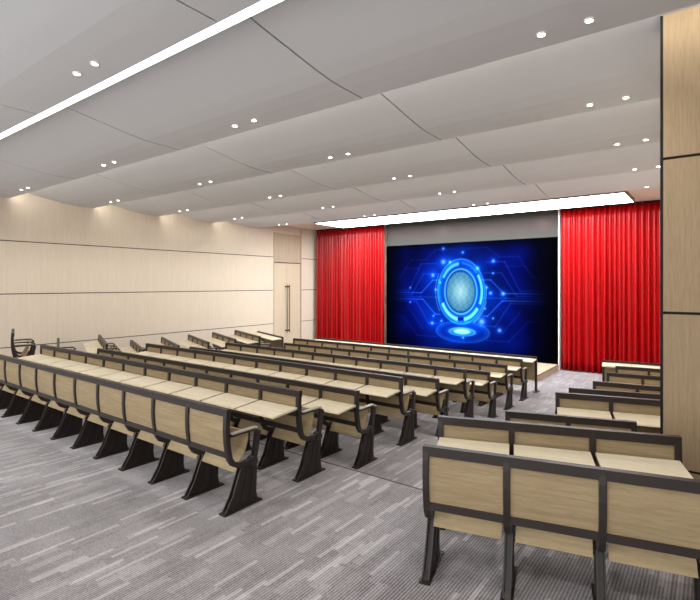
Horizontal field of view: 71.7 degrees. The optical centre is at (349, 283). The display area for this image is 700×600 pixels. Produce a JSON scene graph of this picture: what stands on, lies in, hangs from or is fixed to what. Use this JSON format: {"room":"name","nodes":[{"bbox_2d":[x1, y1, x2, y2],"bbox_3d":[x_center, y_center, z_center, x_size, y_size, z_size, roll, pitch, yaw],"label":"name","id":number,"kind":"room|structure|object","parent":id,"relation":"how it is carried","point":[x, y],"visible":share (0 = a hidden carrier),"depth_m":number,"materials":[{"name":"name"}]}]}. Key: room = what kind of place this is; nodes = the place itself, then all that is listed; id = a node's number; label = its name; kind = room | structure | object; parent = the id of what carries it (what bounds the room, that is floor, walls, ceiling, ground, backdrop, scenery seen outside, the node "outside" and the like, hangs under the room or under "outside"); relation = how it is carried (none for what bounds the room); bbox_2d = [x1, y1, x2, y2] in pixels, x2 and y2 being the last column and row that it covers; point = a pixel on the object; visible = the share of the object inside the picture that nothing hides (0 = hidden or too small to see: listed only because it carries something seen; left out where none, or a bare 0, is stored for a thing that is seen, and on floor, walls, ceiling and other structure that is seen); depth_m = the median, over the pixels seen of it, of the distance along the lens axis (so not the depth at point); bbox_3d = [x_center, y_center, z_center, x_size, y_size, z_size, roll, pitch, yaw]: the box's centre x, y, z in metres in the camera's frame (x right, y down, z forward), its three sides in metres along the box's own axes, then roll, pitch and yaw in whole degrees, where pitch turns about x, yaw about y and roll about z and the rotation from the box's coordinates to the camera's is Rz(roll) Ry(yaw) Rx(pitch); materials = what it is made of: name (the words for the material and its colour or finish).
{"room":"lecture hall","nodes":[
{"label":"lecture hall","id":0,"kind":"room"},
{"bbox_2d":[0,193,316,357],"bbox_3d":[-6.770,0.050,12.965,0.200,5.500,18.600,0,0,37],"label":"wall","id":1,"kind":"structure","parent":0,"point":[75,275],"depth_m":13.56,"materials":[{"name":"brown wood"}]},
{"bbox_2d":[274,263,287,342],"bbox_3d":[-2.616,0.847,18.338,0.139,3.283,0.691,0,0,37],"label":"door","id":2,"kind":"structure","parent":1,"relation":"in","point":[280,269],"depth_m":18.40,"materials":[{"name":"brown wood"}]},
{"bbox_2d":[274,233,299,262],"bbox_3d":[-2.425,-1.373,18.657,0.070,1.095,1.440,0,0,37],"label":"wall panel","id":3,"kind":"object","parent":1,"relation":"attached to","point":[286,246],"depth_m":18.58,"materials":[{"name":"brown wood"}]},
{"bbox_2d":[273,226,300,263],"bbox_3d":[-2.431,-1.750,18.661,0.095,1.900,1.520,0,0,37],"label":"trim","id":4,"kind":"structure","parent":1,"relation":"attached to","point":[276,229],"depth_m":18.61,"materials":[{"name":"brown wood"}]},
{"bbox_2d":[273,232,301,338],"bbox_3d":[-2.425,0.290,18.656,0.112,4.420,1.540,0,0,37],"label":"trim","id":5,"kind":"structure","parent":1,"relation":"attached to","point":[273,232],"depth_m":19.21,"materials":[{"name":"brown wood"}]},
{"bbox_2d":[287,263,299,342],"bbox_3d":[-2.184,0.847,18.913,0.139,3.283,0.731,0,0,37],"label":"door","id":6,"kind":"structure","parent":1,"relation":"in","point":[293,270],"depth_m":18.92,"materials":[{"name":"brown wood"}]},
{"bbox_2d":[0,369,693,599],"bbox_3d":[-0.174,2.300,8.010,16.300,1.000,18.600,0,0,37],"label":"floor","id":7,"kind":"structure","parent":0,"point":[74,525],"depth_m":3.70,"materials":[{"name":"carpet"}]},
{"bbox_2d":[11,329,35,357],"bbox_3d":[-6.430,1.356,9.514,0.423,0.888,1.156,0,0,-35],"label":"seat","id":8,"kind":"object","parent":7,"relation":"on","point":[26,352],"visible":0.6,"depth_m":9.42,"materials":[{"name":"black metal"}]},
{"bbox_2d":[38,338,75,353],"bbox_3d":[-6.348,1.726,10.547,0.733,0.888,2.276,0,0,-31],"label":"auditorium seats","id":9,"kind":"object","parent":7,"relation":"on","point":[58,339],"visible":0.09,"depth_m":11.19,"materials":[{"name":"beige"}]},
{"bbox_2d":[83,335,121,353],"bbox_3d":[-5.772,1.726,11.314,0.733,0.888,2.276,0,0,-31],"label":"auditorium seats","id":10,"kind":"object","parent":7,"relation":"on","point":[91,347],"visible":0.24,"depth_m":11.36,"materials":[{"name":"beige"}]},
{"bbox_2d":[0,354,261,517],"bbox_3d":[-3.393,1.506,6.072,6.196,0.888,0.423,0,0,37],"label":"auditorium seats","id":11,"kind":"object","parent":7,"relation":"on","point":[182,426],"visible":1,"depth_m":5.07,"materials":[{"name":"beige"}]},
{"bbox_2d":[117,340,144,353],"bbox_3d":[-5.267,1.936,11.986,0.733,0.888,2.276,0,0,-31],"label":"auditorium seats","id":12,"kind":"object","parent":7,"relation":"on","point":[134,347],"visible":0.13,"depth_m":12.15,"materials":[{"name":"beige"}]},
{"bbox_2d":[155,337,179,346],"bbox_3d":[-4.727,1.936,12.706,0.733,0.888,2.276,0,0,-31],"label":"auditorium seats","id":13,"kind":"object","parent":7,"relation":"on","point":[164,341],"visible":0.16,"depth_m":12.93,"materials":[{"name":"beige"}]},
{"bbox_2d":[19,344,325,482],"bbox_3d":[-2.952,1.506,6.659,6.196,0.888,0.733,0,0,37],"label":"auditorium seats","id":14,"kind":"object","parent":7,"relation":"on","point":[278,410],"visible":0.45,"depth_m":5.33,"materials":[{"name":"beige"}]},
{"bbox_2d":[176,334,216,349],"bbox_3d":[-4.204,1.936,13.401,0.733,0.888,2.276,0,0,-31],"label":"auditorium seats","id":15,"kind":"object","parent":7,"relation":"on","point":[192,341],"visible":0.28,"depth_m":13.30,"materials":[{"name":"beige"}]},
{"bbox_2d":[203,332,235,349],"bbox_3d":[-3.682,1.936,14.097,0.733,0.888,2.276,0,0,-31],"label":"auditorium seats","id":16,"kind":"object","parent":7,"relation":"on","point":[218,340],"visible":0.35,"depth_m":14.09,"materials":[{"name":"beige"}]},
{"bbox_2d":[97,348,376,468],"bbox_3d":[-2.363,1.676,7.443,6.196,0.888,0.733,0,0,37],"label":"auditorium seats","id":17,"kind":"object","parent":7,"relation":"on","point":[343,412],"visible":0.27,"depth_m":5.92,"materials":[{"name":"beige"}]},
{"bbox_2d":[228,330,271,346],"bbox_3d":[-3.153,1.936,14.800,0.733,0.888,2.276,0,0,-31],"label":"auditorium seats","id":18,"kind":"object","parent":7,"relation":"on","point":[241,337],"visible":0.27,"depth_m":14.44,"materials":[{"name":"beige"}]},
{"bbox_2d":[252,331,283,348],"bbox_3d":[-2.826,2.092,16.347,0.470,0.815,2.296,0,0,-31],"label":"desk","id":19,"kind":"object","parent":7,"relation":"on","point":[277,341],"visible":0.6,"depth_m":16.00,"materials":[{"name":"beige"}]},
{"bbox_2d":[134,343,416,445],"bbox_3d":[-1.769,1.676,8.234,6.196,0.888,0.733,0,0,37],"label":"auditorium seats","id":20,"kind":"object","parent":7,"relation":"on","point":[386,392],"visible":0.44,"depth_m":7.00,"materials":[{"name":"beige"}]},
{"bbox_2d":[189,347,448,436],"bbox_3d":[-1.138,1.856,9.074,6.196,0.888,0.733,0,0,37],"label":"auditorium seats","id":21,"kind":"object","parent":7,"relation":"on","point":[429,400],"visible":0.2,"depth_m":7.47,"materials":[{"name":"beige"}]},
{"bbox_2d":[250,440,422,489],"bbox_3d":[-1.585,1.958,6.360,9.716,0.023,0.454,0,0,34],"label":"trim","id":22,"kind":"structure","parent":7,"relation":"in","point":[250,440],"depth_m":5.01,"materials":[{"name":"grey metal"}]},
{"bbox_2d":[222,342,475,417],"bbox_3d":[-0.537,1.856,9.873,6.196,0.888,0.733,0,0,37],"label":"auditorium seats","id":23,"kind":"object","parent":7,"relation":"on","point":[452,379],"visible":0.28,"depth_m":8.84,"materials":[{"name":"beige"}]},
{"bbox_2d":[284,343,513,409],"bbox_3d":[0.664,2.056,11.473,6.196,0.888,0.733,0,0,37],"label":"auditorium seats","id":24,"kind":"object","parent":7,"relation":"on","point":[499,372],"visible":0.18,"depth_m":10.50,"materials":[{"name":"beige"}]},
{"bbox_2d":[293,338,528,400],"bbox_3d":[1.010,2.056,12.400,6.756,0.888,0.733,0,0,37],"label":"auditorium seats","id":25,"kind":"object","parent":7,"relation":"on","point":[515,366],"visible":0.2,"depth_m":11.37,"materials":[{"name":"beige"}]},
{"bbox_2d":[315,337,539,392],"bbox_3d":[1.577,2.092,13.155,6.776,0.815,0.470,0,0,37],"label":"desk","id":26,"kind":"object","parent":7,"relation":"on","point":[530,362],"visible":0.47,"depth_m":12.12,"materials":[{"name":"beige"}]},
{"bbox_2d":[439,369,497,418],"bbox_3d":[0.105,2.056,10.729,6.196,0.888,0.733,0,0,37],"label":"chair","id":27,"kind":"object","parent":7,"relation":"on","point":[483,387],"visible":0.07,"depth_m":9.02,"materials":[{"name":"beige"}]},
{"bbox_2d":[523,363,557,380],"bbox_3d":[3.075,2.421,15.090,6.001,0.158,2.136,0,0,37],"label":"stage","id":28,"kind":"object","parent":7,"relation":"on","point":[544,370],"visible":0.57,"depth_m":13.44,"materials":[{"name":"brown wood"}]},
{"bbox_2d":[419,444,699,599],"bbox_3d":[1.515,1.506,2.934,2.140,0.888,0.423,0,0,23],"label":"auditorium seats","id":29,"kind":"object","parent":7,"relation":"on","point":[646,520],"visible":1,"depth_m":2.89,"materials":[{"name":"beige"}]},
{"bbox_2d":[437,415,693,553],"bbox_3d":[1.509,1.506,3.640,1.716,0.888,0.733,0,0,18],"label":"auditorium seats","id":30,"kind":"object","parent":7,"relation":"on","point":[654,453],"visible":0.32,"depth_m":3.54,"materials":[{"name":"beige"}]},
{"bbox_2d":[505,410,636,431],"bbox_3d":[2.038,1.676,4.528,1.156,0.888,0.733,0,0,20],"label":"auditorium seats","id":31,"kind":"object","parent":7,"relation":"on","point":[510,415],"visible":0.1,"depth_m":4.50,"materials":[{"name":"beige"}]},
{"bbox_2d":[555,392,659,433],"bbox_3d":[2.860,1.676,5.313,1.156,0.888,0.733,0,0,22],"label":"auditorium seats","id":32,"kind":"object","parent":7,"relation":"on","point":[646,412],"visible":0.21,"depth_m":5.25,"materials":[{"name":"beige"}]},
{"bbox_2d":[568,387,659,399],"bbox_3d":[3.499,1.856,6.396,1.156,0.888,0.733,0,0,22],"label":"auditorium seats","id":33,"kind":"object","parent":7,"relation":"on","point":[570,389],"visible":0.02,"depth_m":6.38,"materials":[{"name":"black"}]},
{"bbox_2d":[593,381,659,393],"bbox_3d":[4.028,1.856,6.791,1.156,0.888,0.733,0,0,29],"label":"auditorium seats","id":34,"kind":"object","parent":7,"relation":"on","point":[601,385],"visible":0.06,"depth_m":6.84,"materials":[{"name":"black"}]},
{"bbox_2d":[602,360,659,381],"bbox_3d":[6.279,2.092,10.245,1.736,0.815,0.470,0,0,29],"label":"desk","id":35,"kind":"object","parent":7,"relation":"on","point":[607,365],"visible":0.3,"depth_m":10.50,"materials":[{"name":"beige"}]},
{"bbox_2d":[607,372,659,385],"bbox_3d":[5.169,2.056,8.560,1.156,0.888,0.733,0,0,29],"label":"auditorium seats","id":36,"kind":"object","parent":7,"relation":"on","point":[611,377],"visible":0.06,"depth_m":8.61,"materials":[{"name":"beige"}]},
{"bbox_2d":[615,366,659,375],"bbox_3d":[5.718,2.056,9.274,1.156,0.888,0.733,0,0,29],"label":"auditorium seats","id":37,"kind":"object","parent":7,"relation":"on","point":[618,369],"visible":0.06,"depth_m":9.35,"materials":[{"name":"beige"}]},
{"bbox_2d":[0,0,699,229],"bbox_3d":[-0.408,-2.200,7.698,16.300,0.400,18.620,0,0,37],"label":"ceiling","id":38,"kind":"structure","parent":0,"point":[465,97],"depth_m":5.53,"materials":[{"name":"white paint"}]},
{"bbox_2d":[90,61,98,65],"bbox_3d":[-2.312,-1.994,4.389,0.070,0.010,0.070,0,0,37],"label":"recessed light","id":39,"kind":"object","parent":38,"relation":"in","point":[92,62],"visible":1,"depth_m":4.38,"materials":[{"name":"white"}]},
{"bbox_2d":[0,0,282,138],"bbox_3d":[-2.502,-2.030,4.910,16.300,0.060,0.066,0,0,37],"label":"strip light","id":40,"kind":"object","parent":38,"relation":"attached to","point":[262,5],"visible":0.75,"depth_m":4.30,"materials":[{"name":"white plastic"}]},
{"bbox_2d":[316,224,384,342],"bbox_3d":[-0.053,0.145,18.709,3.280,4.661,0.172,0,0,37],"label":"curtain","id":41,"kind":"object","parent":38,"relation":"hanging from","point":[350,260],"visible":0.89,"depth_m":18.63,"materials":[{"name":"red fabric"}]},
{"bbox_2d":[314,191,634,227],"bbox_3d":[3.031,-2.148,14.608,9.440,0.104,1.640,0,0,37],"label":"light panel","id":42,"kind":"object","parent":38,"relation":"attached to","point":[619,197],"visible":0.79,"depth_m":13.66,"materials":[{"name":"white plastic"}]},
{"bbox_2d":[537,32,545,37],"bbox_3d":[1.531,-1.994,3.878,0.070,0.010,0.070,0,0,37],"label":"recessed light","id":43,"kind":"object","parent":38,"relation":"in","point":[541,34],"visible":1,"depth_m":3.87,"materials":[{"name":"white"}]},
{"bbox_2d":[584,17,593,23],"bbox_3d":[1.811,-1.994,3.668,0.070,0.010,0.070,0,0,37],"label":"recessed light","id":44,"kind":"object","parent":38,"relation":"in","point":[591,19],"visible":1,"depth_m":3.66,"materials":[{"name":"white"}]},
{"bbox_2d":[561,200,659,373],"bbox_3d":[7.508,0.150,13.042,3.440,4.671,0.171,0,0,37],"label":"curtain","id":45,"kind":"object","parent":38,"relation":"hanging from","point":[610,253],"visible":0.7,"depth_m":13.27,"materials":[{"name":"red fabric"}]},
{"bbox_2d":[384,225,549,363],"bbox_3d":[5.164,0.050,15.282,16.500,5.500,0.200,0,0,37],"label":"wall","id":46,"kind":"structure","parent":0,"point":[385,226],"depth_m":18.04,"materials":[{"name":"beige paint"}]},
{"bbox_2d":[386,237,557,363],"bbox_3d":[3.781,0.483,16.046,5.970,3.733,0.200,0,0,37],"label":"led screen","id":47,"kind":"object","parent":46,"relation":"attached to","point":[493,296],"visible":0.98,"depth_m":15.68,"materials":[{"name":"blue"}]},
{"bbox_2d":[558,209,561,369],"bbox_3d":[6.158,0.170,14.185,0.030,4.660,0.360,0,0,37],"label":"trim","id":48,"kind":"structure","parent":46,"relation":"attached to","point":[559,211],"depth_m":14.05,"materials":[{"name":"white paint"}]},
{"bbox_2d":[387,209,560,245],"bbox_3d":[3.801,-1.802,16.081,6.000,0.835,0.160,0,0,37],"label":"wall header","id":49,"kind":"structure","parent":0,"point":[533,224],"depth_m":15.73,"materials":[{"name":"paint"}]},
{"bbox_2d":[660,6,699,479],"bbox_3d":[3.986,-0.100,2.932,3.548,5.200,0.204,0,0,37],"label":"wall","id":50,"kind":"structure","parent":0,"point":[680,30],"depth_m":3.83,"materials":[{"name":"brown wood"}]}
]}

